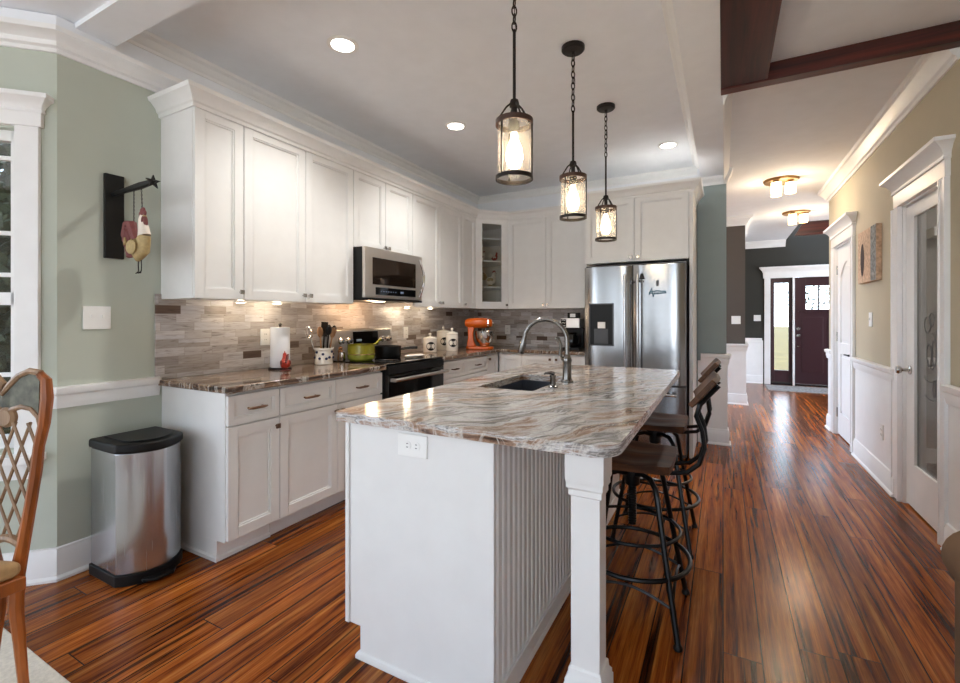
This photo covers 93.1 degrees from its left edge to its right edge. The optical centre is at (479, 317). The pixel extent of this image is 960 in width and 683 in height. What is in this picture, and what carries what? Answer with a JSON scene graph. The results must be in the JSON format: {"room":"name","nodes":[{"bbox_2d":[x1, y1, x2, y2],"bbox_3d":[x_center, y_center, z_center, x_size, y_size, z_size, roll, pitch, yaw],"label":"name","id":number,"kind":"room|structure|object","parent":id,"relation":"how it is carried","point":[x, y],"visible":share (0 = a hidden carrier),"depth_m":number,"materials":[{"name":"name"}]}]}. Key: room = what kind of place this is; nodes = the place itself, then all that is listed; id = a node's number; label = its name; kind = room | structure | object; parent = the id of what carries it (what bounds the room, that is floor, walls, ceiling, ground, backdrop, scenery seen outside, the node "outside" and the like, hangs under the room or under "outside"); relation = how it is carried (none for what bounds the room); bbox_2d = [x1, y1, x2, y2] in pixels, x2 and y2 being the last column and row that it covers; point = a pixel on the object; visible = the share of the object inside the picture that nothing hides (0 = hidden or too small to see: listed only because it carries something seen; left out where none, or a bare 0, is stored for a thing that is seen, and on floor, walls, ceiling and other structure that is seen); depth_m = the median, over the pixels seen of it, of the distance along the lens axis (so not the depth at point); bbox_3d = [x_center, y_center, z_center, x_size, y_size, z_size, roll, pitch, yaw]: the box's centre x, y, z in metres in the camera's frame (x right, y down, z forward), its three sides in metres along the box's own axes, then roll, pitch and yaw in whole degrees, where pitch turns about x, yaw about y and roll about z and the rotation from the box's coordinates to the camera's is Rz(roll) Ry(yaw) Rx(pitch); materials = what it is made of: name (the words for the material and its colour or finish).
{"room":"kitchen","nodes":[
{"label":"kitchen","id":0,"kind":"room"},
{"bbox_2d":[0,46,56,553],"bbox_3d":[-2.684,-0.212,2.068,1.300,2.950,0.120,0,0,-17],"label":"wall","id":1,"kind":"structure","parent":0,"point":[20,69],"depth_m":2.19,"materials":[{"name":"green paint"}]},
{"bbox_2d":[0,88,54,480],"bbox_3d":[-2.620,-0.146,2.028,1.183,1.818,0.155,0,0,-17],"label":"window","id":2,"kind":"structure","parent":1,"relation":"in","point":[24,110],"depth_m":2.15,"materials":[{"name":"white paint"}]},
{"bbox_2d":[0,7,115,50],"bbox_3d":[-2.567,-1.408,2.027,1.500,0.059,0.188,0,0,-23],"label":"trim","id":3,"kind":"structure","parent":1,"relation":"attached to","point":[6,12],"depth_m":2.15,"materials":[{"name":"paint"}]},
{"bbox_2d":[57,54,460,546],"bbox_3d":[-1.063,-0.212,4.165,0.120,2.950,4.393,0,0,28],"label":"wall","id":4,"kind":"structure","parent":0,"point":[106,123],"depth_m":2.34,"materials":[{"name":"green paint"}]},
{"bbox_2d":[2,536,90,585],"bbox_3d":[-2.486,1.185,2.090,1.679,0.155,0.286,0,0,-28],"label":"baseboard","id":5,"kind":"structure","parent":4,"relation":"attached to","point":[47,565],"depth_m":2.19,"materials":[{"name":"white paint"}]},
{"bbox_2d":[83,306,110,328],"bbox_3d":[-1.963,-0.002,2.335,0.014,0.118,0.118,0,0,28],"label":"light switch","id":6,"kind":"object","parent":4,"relation":"attached to","point":[94,317],"visible":1,"depth_m":2.33,"materials":[{"name":"white plastic"}]},
{"bbox_2d":[53,377,161,408],"bbox_3d":[-1.955,0.385,2.371,0.071,0.105,0.509,0,0,28],"label":"trim","id":7,"kind":"structure","parent":4,"relation":"attached to","point":[100,392],"depth_m":2.35,"materials":[{"name":"white paint"}]},
{"bbox_2d":[103,173,160,259],"bbox_3d":[-1.747,-0.532,2.299,0.430,0.440,0.086,0,0,28],"label":"wall bracket","id":8,"kind":"object","parent":4,"relation":"attached to","point":[114,190],"visible":1,"depth_m":2.37,"materials":[{"name":"black metal"}]},
{"bbox_2d":[121,188,150,273],"bbox_3d":[-1.725,-0.433,2.272,0.227,0.426,0.083,0,0,28],"label":"rooster","id":9,"kind":"object","parent":8,"relation":"hanging from","point":[136,240],"visible":1,"depth_m":2.24,"materials":[{"name":"beige paint"}]},
{"bbox_2d":[161,106,244,300],"bbox_3d":[-1.602,-0.630,2.646,0.356,1.045,0.287,0,0,28],"label":"upper cabinet","id":10,"kind":"object","parent":4,"relation":"attached to","point":[202,150],"visible":0.97,"depth_m":2.54,"materials":[{"name":"white paint"}]},
{"bbox_2d":[223,126,352,304],"bbox_3d":[-1.320,-0.630,3.174,0.356,1.045,0.907,0,0,28],"label":"upper cabinet","id":11,"kind":"object","parent":4,"relation":"attached to","point":[298,203],"visible":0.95,"depth_m":3.04,"materials":[{"name":"white paint"}]},
{"bbox_2d":[147,79,703,221],"bbox_3d":[-0.080,-1.188,4.129,4.574,0.098,1.984,0,0,-25],"label":"crown molding","id":12,"kind":"structure","parent":11,"relation":"attached to","point":[186,94],"depth_m":3.39,"materials":[{"name":"white paint"}]},
{"bbox_2d":[155,294,477,378],"bbox_3d":[-0.935,0.105,4.266,0.010,0.485,3.834,0,0,28],"label":"backsplash","id":13,"kind":"structure","parent":4,"relation":"attached to","point":[193,337],"depth_m":3.11,"materials":[{"name":"tile"}]},
{"bbox_2d":[353,170,411,254],"bbox_3d":[-0.928,-0.852,3.909,0.356,0.602,0.755,0,0,28],"label":"upper cabinet","id":14,"kind":"object","parent":4,"relation":"attached to","point":[382,212],"visible":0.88,"depth_m":3.79,"materials":[{"name":"white paint"}]},
{"bbox_2d":[353,246,424,302],"bbox_3d":[-0.861,-0.341,3.872,0.503,0.415,0.744,0,0,28],"label":"microwave","id":15,"kind":"object","parent":14,"relation":"attached to","point":[379,275],"visible":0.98,"depth_m":3.69,"materials":[{"name":"silver metal"}]},
{"bbox_2d":[116,30,696,207],"bbox_3d":[0.178,-1.528,3.561,2.640,0.077,4.050,0,0,28],"label":"trim","id":16,"kind":"structure","parent":4,"relation":"attached to","point":[146,40],"depth_m":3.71,"materials":[{"name":"white paint"}]},
{"bbox_2d":[385,194,462,307],"bbox_3d":[-0.535,-0.630,4.645,0.356,1.045,0.910,0,0,28],"label":"upper cabinet","id":17,"kind":"object","parent":4,"relation":"attached to","point":[437,230],"visible":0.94,"depth_m":4.54,"materials":[{"name":"white paint"}]},
{"bbox_2d":[439,214,475,308],"bbox_3d":[-0.249,-0.630,5.180,0.356,1.045,0.300,0,0,28],"label":"upper cabinet","id":18,"kind":"object","parent":4,"relation":"attached to","point":[469,223],"visible":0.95,"depth_m":5.13,"materials":[{"name":"white paint"}]},
{"bbox_2d":[469,219,507,309],"bbox_3d":[0.086,-0.630,5.532,0.614,1.045,0.656,0,0,28],"label":"upper cabinet","id":19,"kind":"object","parent":4,"relation":"attached to","point":[491,235],"visible":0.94,"depth_m":5.36,"materials":[{"name":"white paint"}]},
{"bbox_2d":[482,238,500,246],"bbox_3d":[0.077,-0.930,5.545,0.560,0.016,0.612,0,0,28],"label":"shelf","id":20,"kind":"object","parent":19,"relation":"attached to","point":[486,242],"depth_m":5.56,"materials":[{"name":"white paint"}]},
{"bbox_2d":[661,0,698,168],"bbox_3d":[0.143,-1.528,3.495,2.640,0.077,3.900,0,0,28],"label":"trim","id":21,"kind":"structure","parent":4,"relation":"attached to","point":[667,5],"depth_m":2.80,"materials":[{"name":"white paint"}]},
{"bbox_2d":[0,0,722,176],"bbox_3d":[-1.704,-1.552,2.084,5.030,0.270,8.470,0,0,28],"label":"ceiling","id":22,"kind":"structure","parent":0,"point":[114,22],"depth_m":2.24,"materials":[{"name":"paint"}]},
{"bbox_2d":[146,0,692,196],"bbox_3d":[0.158,-1.617,3.628,2.740,0.100,4.150,0,0,28],"label":"ceiling","id":23,"kind":"structure","parent":0,"point":[418,67],"depth_m":2.88,"materials":[{"name":"paint"}]},
{"bbox_2d":[327,35,358,53],"bbox_3d":[-0.787,-1.563,2.608,0.176,0.008,0.176,0,0,28],"label":"recessed light","id":24,"kind":"object","parent":23,"relation":"in","point":[341,44],"visible":1,"depth_m":2.60,"materials":[{"name":"white"}]},
{"bbox_2d":[496,0,532,184],"bbox_3d":[0.142,-1.070,1.891,0.156,0.994,0.156,0,0,28],"label":"pendant light","id":25,"kind":"object","parent":23,"relation":"hanging from","point":[514,157],"visible":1,"depth_m":1.87,"materials":[{"name":"brown metal"}]},
{"bbox_2d":[559,40,586,221],"bbox_3d":[0.538,-1.070,2.632,0.156,0.994,0.156,0,0,28],"label":"pendant light","id":26,"kind":"object","parent":23,"relation":"hanging from","point":[573,48],"visible":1,"depth_m":2.62,"materials":[{"name":"brown metal"}]},
{"bbox_2d":[595,102,616,241],"bbox_3d":[0.932,-1.070,3.368,0.156,0.994,0.156,0,0,28],"label":"pendant light","id":27,"kind":"object","parent":23,"relation":"hanging from","point":[606,107],"visible":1,"depth_m":3.35,"materials":[{"name":"brown metal"}]},
{"bbox_2d":[3,383,955,682],"bbox_3d":[1.396,1.300,3.676,9.400,0.084,14.200,0,0,28],"label":"floor","id":28,"kind":"structure","parent":0,"point":[805,569],"depth_m":2.04,"materials":[{"name":"brown wood"}]},
{"bbox_2d":[0,628,69,682],"bbox_3d":[-1.761,1.254,0.609,1.880,0.016,2.015,0,0,28],"label":"shag rug","id":29,"kind":"object","parent":28,"relation":"on","point":[40,671],"visible":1,"depth_m":1.62,"materials":[{"name":"white carpet"}]},
{"bbox_2d":[0,368,53,682],"bbox_3d":[-1.621,0.704,1.315,0.380,1.080,0.451,0,0,6],"label":"dining chair","id":30,"kind":"object","parent":29,"relation":"on","point":[30,389],"visible":1,"depth_m":1.50,"materials":[{"name":"brown wood"}]},
{"bbox_2d":[0,560,20,581],"bbox_3d":[-1.658,0.812,1.301,0.247,0.054,0.425,0,0,13],"label":"seat cushion","id":31,"kind":"object","parent":30,"relation":"on","point":[9,570],"depth_m":1.46,"materials":[{"name":"beige fabric"}]},
{"bbox_2d":[89,426,182,587],"bbox_3d":[-1.690,0.924,2.288,0.388,0.676,0.308,0,0,28],"label":"trash can","id":32,"kind":"object","parent":28,"relation":"on","point":[136,474],"visible":1,"depth_m":2.19,"materials":[{"name":"silver metal"}]},
{"bbox_2d":[162,386,280,562],"bbox_3d":[-1.470,0.824,2.587,0.646,0.877,0.323,0,0,28],"label":"base cabinet","id":33,"kind":"object","parent":28,"relation":"on","point":[230,442],"visible":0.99,"depth_m":2.44,"materials":[{"name":"white paint"}]},
{"bbox_2d":[269,371,381,534],"bbox_3d":[-1.184,0.824,3.122,0.646,0.877,0.885,0,0,28],"label":"base cabinet","id":34,"kind":"object","parent":28,"relation":"on","point":[311,439],"visible":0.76,"depth_m":2.83,"materials":[{"name":"white paint"}]},
{"bbox_2d":[158,362,385,393],"bbox_3d":[-1.259,0.366,2.971,0.638,0.035,1.225,0,0,28],"label":"countertop","id":35,"kind":"structure","parent":34,"relation":"on","point":[232,382],"depth_m":2.71,"materials":[{"name":"stone"}]},
{"bbox_2d":[268,323,291,369],"bbox_3d":[-1.366,0.189,3.110,0.150,0.318,0.150,0,0,28],"label":"paper towel holder","id":36,"kind":"object","parent":35,"relation":"on","point":[279,336],"visible":0.85,"depth_m":3.06,"materials":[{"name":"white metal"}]},
{"bbox_2d":[314,347,333,364],"bbox_3d":[-1.180,0.286,3.436,0.149,0.124,0.157,0,0,28],"label":"utensil crock","id":37,"kind":"object","parent":35,"relation":"on","point":[323,356],"visible":0.99,"depth_m":3.38,"materials":[{"name":"white ceramic"}]},
{"bbox_2d":[326,327,448,399],"bbox_3d":[-0.753,0.631,3.837,0.707,1.082,0.764,0,0,28],"label":"range","id":38,"kind":"object","parent":28,"relation":"on","point":[402,375],"visible":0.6,"depth_m":3.73,"materials":[{"name":"black metal"}]},
{"bbox_2d":[347,338,380,360],"bbox_3d":[-0.945,0.253,3.655,0.219,0.173,0.259,0,0,12],"label":"cooking pot","id":39,"kind":"object","parent":38,"relation":"on","point":[359,351],"visible":1,"depth_m":3.55,"materials":[{"name":"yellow metal"}]},
{"bbox_2d":[333,354,442,365],"bbox_3d":[-0.770,0.348,3.846,0.588,0.016,0.764,0,0,28],"label":"cooktop","id":40,"kind":"object","parent":38,"relation":"in","point":[401,361],"depth_m":3.67,"materials":[{"name":"black glass"}]},
{"bbox_2d":[375,345,417,357],"bbox_3d":[-0.740,0.290,3.929,0.354,0.098,0.238,0,0,11],"label":"saucepan","id":41,"kind":"object","parent":38,"relation":"on","point":[381,351],"visible":0.93,"depth_m":3.85,"materials":[{"name":"black metal"}]},
{"bbox_2d":[443,355,486,384],"bbox_3d":[-0.390,0.824,4.610,0.646,0.877,0.905,0,0,28],"label":"base cabinet","id":42,"kind":"object","parent":28,"relation":"on","point":[460,369],"visible":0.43,"depth_m":4.47,"materials":[{"name":"white paint"}]},
{"bbox_2d":[401,345,584,360],"bbox_3d":[0.256,0.366,4.771,1.614,0.035,1.821,0,0,28],"label":"countertop","id":43,"kind":"structure","parent":42,"relation":"on","point":[462,352],"depth_m":4.82,"materials":[{"name":"stone"}]},
{"bbox_2d":[423,333,436,352],"bbox_3d":[-0.510,0.249,4.649,0.144,0.197,0.144,0,0,28],"label":"canister","id":44,"kind":"object","parent":43,"relation":"on","point":[430,342],"visible":0.99,"depth_m":4.59,"materials":[{"name":"white ceramic"}]},
{"bbox_2d":[436,326,449,349],"bbox_3d":[-0.404,0.219,5.039,0.157,0.257,0.157,0,0,28],"label":"canister","id":45,"kind":"object","parent":43,"relation":"on","point":[441,334],"visible":0.77,"depth_m":4.97,"materials":[{"name":"white ceramic"}]},
{"bbox_2d":[446,328,457,350],"bbox_3d":[-0.299,0.227,4.864,0.136,0.242,0.136,0,0,28],"label":"canister","id":46,"kind":"object","parent":43,"relation":"on","point":[451,337],"visible":1,"depth_m":4.81,"materials":[{"name":"white ceramic"}]},
{"bbox_2d":[465,318,494,349],"bbox_3d":[-0.002,0.172,5.064,0.335,0.351,0.212,0,0,2],"label":"stand mixer","id":47,"kind":"object","parent":43,"relation":"on","point":[484,338],"visible":0.99,"depth_m":5.01,"materials":[{"name":"orange metal"}]},
{"bbox_2d":[475,331,494,345],"bbox_3d":[0.053,0.228,5.062,0.225,0.168,0.212,0,0,2],"label":"bowl","id":48,"kind":"object","parent":47,"relation":"on","point":[484,338],"depth_m":4.99,"materials":[{"name":"silver metal"}]},
{"bbox_2d":[561,318,584,350],"bbox_3d":[1.027,0.175,5.008,0.213,0.345,0.257,0,0,28],"label":"coffee maker","id":49,"kind":"object","parent":43,"relation":"on","point":[575,327],"visible":0.73,"depth_m":4.92,"materials":[{"name":"black plastic"}]},
{"bbox_2d":[345,380,619,682],"bbox_3d":[0.381,0.824,2.360,0.972,0.878,1.978,0,0,28],"label":"kitchen island","id":50,"kind":"object","parent":28,"relation":"on","point":[461,560],"visible":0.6,"depth_m":1.56,"materials":[{"name":"white paint"}]},
{"bbox_2d":[398,432,427,458],"bbox_3d":[-0.235,0.443,1.577,0.124,0.078,0.009,0,0,28],"label":"wall outlet","id":51,"kind":"object","parent":50,"relation":"attached to","point":[411,445],"visible":1,"depth_m":1.57,"materials":[{"name":"white plastic"}]},
{"bbox_2d":[336,363,679,457],"bbox_3d":[0.398,0.366,2.374,1.031,0.035,2.077,0,0,28],"label":"island countertop","id":52,"kind":"structure","parent":50,"relation":"on","point":[598,414],"depth_m":1.75,"materials":[{"name":"stone"}]},
{"bbox_2d":[497,380,549,390],"bbox_3d":[0.257,0.494,2.498,0.324,0.217,0.614,0,0,28],"label":"sink","id":53,"kind":"object","parent":52,"relation":"in","point":[526,385],"visible":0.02,"depth_m":2.79,"materials":[{"name":"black metal"}]},
{"bbox_2d":[518,317,572,382],"bbox_3d":[0.362,0.172,2.533,0.321,0.352,0.068,0,0,28],"label":"kitchen faucet","id":54,"kind":"object","parent":52,"relation":"on","point":[566,359],"visible":1,"depth_m":2.47,"materials":[{"name":"silver metal"}]},
{"bbox_2d":[485,353,497,373],"bbox_3d":[-0.109,0.824,5.145,0.636,0.877,0.300,0,0,28],"label":"base cabinet","id":55,"kind":"object","parent":28,"relation":"on","point":[492,359],"visible":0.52,"depth_m":5.01,"materials":[{"name":"white paint"}]},
{"bbox_2d":[499,352,522,371],"bbox_3d":[0.472,0.824,5.346,0.290,0.877,0.595,0,0,28],"label":"base cabinet","id":56,"kind":"object","parent":28,"relation":"on","point":[507,360],"visible":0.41,"depth_m":5.10,"materials":[{"name":"white paint"}]},
{"bbox_2d":[522,353,584,365],"bbox_3d":[0.919,0.824,5.091,0.735,0.877,0.623,0,0,28],"label":"base cabinet","id":57,"kind":"object","parent":28,"relation":"on","point":[527,358],"visible":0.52,"depth_m":4.88,"materials":[{"name":"white paint"}]},
{"bbox_2d":[585,261,688,457],"bbox_3d":[1.555,0.370,4.467,0.894,1.745,0.835,0,0,28],"label":"refrigerator","id":58,"kind":"object","parent":28,"relation":"on","point":[626,326],"visible":0.62,"depth_m":4.12,"materials":[{"name":"grey metal"}]},
{"bbox_2d":[570,371,720,652],"bbox_3d":[0.715,0.747,1.976,0.587,1.030,0.483,0,0,28],"label":"bar stool","id":59,"kind":"object","parent":28,"relation":"on","point":[639,459],"visible":0.79,"depth_m":1.86,"materials":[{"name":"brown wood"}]},
{"bbox_2d":[610,358,721,559],"bbox_3d":[1.068,0.747,2.638,0.587,1.030,0.483,0,0,28],"label":"bar stool","id":60,"kind":"object","parent":28,"relation":"on","point":[657,424],"visible":0.57,"depth_m":2.57,"materials":[{"name":"brown wood"}]},
{"bbox_2d":[689,191,696,457],"bbox_3d":[2.047,0.055,4.369,0.032,2.415,0.636,0,0,28],"label":"panel","id":61,"kind":"object","parent":28,"relation":"on","point":[692,202],"visible":0.88,"depth_m":4.09,"materials":[{"name":"white paint"}]},
{"bbox_2d":[765,384,827,393],"bbox_3d":[5.662,1.256,8.001,1.050,0.011,0.750,0,0,28],"label":"door mat","id":62,"kind":"object","parent":28,"relation":"on","point":[817,390],"visible":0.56,"depth_m":7.96,"materials":[{"name":"grey fabric"}]},
{"bbox_2d":[941,531,959,682],"bbox_3d":[1.484,0.897,1.041,0.363,0.730,0.915,0,0,28],"label":"armchair","id":63,"kind":"object","parent":28,"relation":"on","point":[950,551],"visible":1,"depth_m":1.46,"materials":[{"name":"brown fabric"}]},
{"bbox_2d":[697,184,725,441],"bbox_3d":[2.365,-0.080,4.643,0.262,2.684,0.120,0,0,28],"label":"wall","id":64,"kind":"structure","parent":0,"point":[711,209],"depth_m":4.59,"materials":[{"name":"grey paint"}]},
{"bbox_2d":[698,360,727,441],"bbox_3d":[2.340,0.848,4.582,0.268,0.830,0.012,0,0,28],"label":"trim","id":65,"kind":"structure","parent":64,"relation":"attached to","point":[718,419],"depth_m":4.55,"materials":[{"name":"white paint"}]},
{"bbox_2d":[702,175,725,185],"bbox_3d":[2.325,-1.377,4.568,0.262,0.079,0.050,0,0,28],"label":"trim","id":66,"kind":"structure","parent":64,"relation":"attached to","point":[711,180],"depth_m":4.56,"materials":[{"name":"white paint"}]},
{"bbox_2d":[701,353,731,364],"bbox_3d":[2.388,0.410,4.605,0.274,0.105,0.166,0,0,28],"label":"trim","id":67,"kind":"structure","parent":64,"relation":"attached to","point":[706,358],"depth_m":4.54,"materials":[{"name":"white paint"}]},
{"bbox_2d":[707,427,730,445],"bbox_3d":[2.387,1.185,4.608,0.270,0.155,0.162,0,0,28],"label":"baseboard","id":68,"kind":"structure","parent":64,"relation":"attached to","point":[715,436],"depth_m":4.54,"materials":[{"name":"white paint"}]},
{"bbox_2d":[723,93,732,185],"bbox_3d":[2.047,-1.412,3.742,0.085,0.129,2.010,0,0,28],"label":"trim","id":69,"kind":"structure","parent":64,"relation":"attached to","point":[727,99],"depth_m":3.49,"materials":[{"name":"white paint"}]},
{"bbox_2d":[726,225,744,343],"bbox_3d":[3.236,-0.212,7.030,1.485,2.950,0.150,0,0,28],"label":"wall","id":70,"kind":"structure","parent":0,"point":[735,235],"depth_m":6.67,"materials":[{"name":"grey paint"}]},
{"bbox_2d":[726,351,745,393],"bbox_3d":[4.089,0.848,7.978,0.897,0.830,2.652,0,0,28],"label":"trim","id":71,"kind":"structure","parent":70,"relation":"attached to","point":[737,364],"depth_m":6.65,"materials":[{"name":"white paint"}]},
{"bbox_2d":[728,393,748,405],"bbox_3d":[4.086,1.185,7.940,0.927,0.155,2.642,0,0,28],"label":"baseboard","id":72,"kind":"structure","parent":70,"relation":"attached to","point":[737,399],"depth_m":6.63,"materials":[{"name":"white paint"}]},
{"bbox_2d":[726,214,752,237],"bbox_3d":[3.921,-1.412,7.572,0.983,0.129,1.948,0,0,28],"label":"trim","id":73,"kind":"structure","parent":70,"relation":"attached to","point":[741,220],"depth_m":6.63,"materials":[{"name":"white paint"}]},
{"bbox_2d":[745,220,828,383],"bbox_3d":[6.645,-0.588,8.196,3.800,3.700,0.120,0,0,28],"label":"wall","id":74,"kind":"structure","parent":0,"point":[810,249],"depth_m":8.74,"materials":[{"name":"paint"}]},
{"bbox_2d":[746,340,762,383],"bbox_3d":[5.281,0.848,8.847,0.380,0.830,0.016,0,0,28],"label":"trim","id":75,"kind":"structure","parent":74,"relation":"attached to","point":[754,354],"depth_m":8.82,"materials":[{"name":"white paint"}]},
{"bbox_2d":[745,239,785,248],"bbox_3d":[5.447,-1.412,8.713,0.680,0.129,0.098,0,0,28],"label":"trim","id":76,"kind":"structure","parent":74,"relation":"attached to","point":[781,242],"depth_m":8.70,"materials":[{"name":"white paint"}]},
{"bbox_2d":[759,264,828,386],"bbox_3d":[6.143,0.145,8.402,1.688,2.235,0.190,0,0,28],"label":"door","id":77,"kind":"structure","parent":74,"relation":"in","point":[808,329],"depth_m":8.50,"materials":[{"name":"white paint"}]},
{"bbox_2d":[726,0,959,241],"bbox_3d":[2.863,-1.583,2.495,5.100,0.210,13.500,0,0,28],"label":"ceiling","id":78,"kind":"structure","parent":0,"point":[805,128],"depth_m":3.21,"materials":[{"name":"paint"}]},
{"bbox_2d":[720,0,781,87],"bbox_3d":[0.089,-1.458,-0.067,0.244,0.097,6.365,0,0,28],"label":"ceiling beam","id":79,"kind":"structure","parent":78,"relation":"attached to","point":[748,28],"depth_m":2.29,"materials":[{"name":"brown wood"}]},
{"bbox_2d":[763,175,799,196],"bbox_3d":[3.223,-1.401,4.871,0.330,0.152,0.330,0,0,28],"label":"flush ceiling light","id":80,"kind":"object","parent":78,"relation":"attached to","point":[776,183],"visible":1,"depth_m":4.80,"materials":[{"name":"white glass"}]},
{"bbox_2d":[782,209,810,224],"bbox_3d":[4.412,-1.401,6.350,0.330,0.152,0.330,0,0,28],"label":"flush ceiling light","id":81,"kind":"object","parent":78,"relation":"attached to","point":[792,215],"visible":1,"depth_m":6.27,"materials":[{"name":"white glass"}]},
{"bbox_2d":[795,220,828,235],"bbox_3d":[5.745,-1.375,6.636,1.918,0.195,0.100,0,0,28],"label":"beam","id":82,"kind":"structure","parent":78,"relation":"attached to","point":[814,227],"depth_m":6.94,"materials":[{"name":"brown wood"}]},
{"bbox_2d":[721,20,959,94],"bbox_3d":[1.985,-1.454,2.579,1.095,0.104,0.080,0,0,28],"label":"ceiling beam","id":83,"kind":"structure","parent":78,"relation":"attached to","point":[945,36],"depth_m":2.49,"materials":[{"name":"brown wood"}]},
{"bbox_2d":[829,59,959,386],"bbox_3d":[1.801,-0.212,0.943,0.120,2.950,9.760,0,0,28],"label":"wall","id":84,"kind":"structure","parent":0,"point":[938,112],"depth_m":3.36,"materials":[{"name":"beige paint"}]},
{"bbox_2d":[823,211,857,452],"bbox_3d":[3.718,0.142,4.624,0.208,2.240,1.084,0,0,28],"label":"door","id":85,"kind":"structure","parent":84,"relation":"in","point":[843,257],"depth_m":4.72,"materials":[{"name":"white paint"}]},
{"bbox_2d":[858,223,881,283],"bbox_3d":[3.220,-0.517,3.767,0.038,0.440,0.540,0,0,28],"label":"picture","id":86,"kind":"object","parent":84,"relation":"attached to","point":[870,239],"visible":1,"depth_m":3.67,"materials":[{"name":"paint"}]},
{"bbox_2d":[851,438,893,496],"bbox_3d":[3.180,1.185,3.704,0.030,0.155,1.130,0,0,28],"label":"baseboard","id":87,"kind":"structure","parent":84,"relation":"attached to","point":[867,460],"depth_m":3.62,"materials":[{"name":"white paint"}]},
{"bbox_2d":[851,357,893,381],"bbox_3d":[3.178,0.410,3.705,0.034,0.105,1.130,0,0,28],"label":"trim","id":88,"kind":"structure","parent":84,"relation":"attached to","point":[881,371],"depth_m":3.60,"materials":[{"name":"white paint"}]},
{"bbox_2d":[817,47,959,201],"bbox_3d":[3.741,-1.412,3.622,1.213,0.129,3.402,0,0,28],"label":"trim","id":89,"kind":"structure","parent":84,"relation":"attached to","point":[930,68],"depth_m":3.10,"materials":[{"name":"white paint"}]},
{"bbox_2d":[828,358,959,530],"bbox_3d":[1.743,0.848,0.971,0.010,0.830,9.755,0,0,28],"label":"trim","id":90,"kind":"structure","parent":84,"relation":"attached to","point":[872,393],"depth_m":3.52,"materials":[{"name":"white paint"}]},
{"bbox_2d":[879,134,955,546],"bbox_3d":[2.754,0.145,2.820,0.208,2.235,0.974,0,0,28],"label":"door","id":91,"kind":"structure","parent":84,"relation":"in","point":[913,485],"depth_m":2.96,"materials":[{"name":"white paint"}]},
{"bbox_2d":[926,357,936,463],"bbox_3d":[3.817,0.800,2.683,1.794,0.916,2.330,0,0,28],"label":"trim","id":92,"kind":"structure","parent":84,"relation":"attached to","point":[931,454],"depth_m":3.94,"materials":[{"name":"white paint"}]},
{"bbox_2d":[939,384,959,408],"bbox_3d":[0.973,0.410,-0.423,0.034,0.105,6.570,0,0,28],"label":"trim","id":93,"kind":"structure","parent":84,"relation":"attached to","point":[951,393],"depth_m":2.38,"materials":[{"name":"white paint"}]},
{"bbox_2d":[926,207,936,448],"bbox_3d":[4.389,-0.037,3.755,1.795,2.600,0.100,0,0,28],"label":"wall","id":94,"kind":"structure","parent":0,"point":[931,215],"depth_m":3.95,"materials":[{"name":"grey paint"}]},
{"bbox_3d":[1.099,-0.213,5.433,2.740,2.950,0.120,0,0,28],"label":"wall","id":95,"kind":"structure","parent":0,"visible":0},
{"bbox_2d":[0,16,182,92],"bbox_3d":[-1.345,-1.327,3.628,0.827,0.100,5.331,0,0,38],"label":"trim","id":96,"kind":"structure","parent":95,"relation":"attached to","point":[14,32],"depth_m":2.24,"materials":[{"name":"white paint"}]},
{"bbox_2d":[478,309,584,346],"bbox_3d":[0.694,0.105,5.575,1.630,0.485,0.010,0,0,28],"label":"backsplash","id":97,"kind":"structure","parent":95,"relation":"attached to","point":[542,334],"depth_m":5.63,"materials":[{"name":"tile"}]},
{"bbox_2d":[508,213,588,308],"bbox_3d":[0.854,-0.630,5.279,1.020,1.045,0.379,0,0,28],"label":"upper cabinet","id":98,"kind":"object","parent":95,"relation":"attached to","point":[546,256],"visible":0.92,"depth_m":5.15,"materials":[{"name":"white paint"}]},
{"bbox_2d":[478,175,696,211],"bbox_3d":[1.134,-1.339,5.343,2.634,0.302,0.006,0,0,28],"label":"trim","id":99,"kind":"structure","parent":95,"relation":"attached to","point":[558,199],"depth_m":5.56,"materials":[{"name":"paint"}]},
{"bbox_2d":[585,192,688,265],"bbox_3d":[1.635,-0.845,4.637,0.945,0.615,0.776,0,0,28],"label":"upper cabinet","id":100,"kind":"object","parent":95,"relation":"attached to","point":[650,229],"visible":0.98,"depth_m":4.29,"materials":[{"name":"white paint"}]},
{"label":"outside","id":101,"kind":"structure","parent":0,"visible":0},
{"bbox_2d":[774,326,787,369],"bbox_3d":[28.083,1.462,41.969,70.000,0.100,79.500,0,0,28],"label":"ground","id":102,"kind":"structure","parent":101,"point":[780,333],"depth_m":21.07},
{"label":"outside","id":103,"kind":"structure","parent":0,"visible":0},
{"bbox_3d":[-17.924,1.562,3.904,24.700,0.200,30.000,0,0,28],"label":"ground","id":104,"kind":"structure","parent":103,"visible":0},
{"bbox_2d":[0,143,10,433],"bbox_3d":[-5.116,-0.114,4.069,3.093,3.852,3.083,0,0,-20],"label":"tree","id":105,"kind":"object","parent":104,"relation":"on","point":[5,148],"visible":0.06,"depth_m":3.82,"materials":[{"name":"green plant"}]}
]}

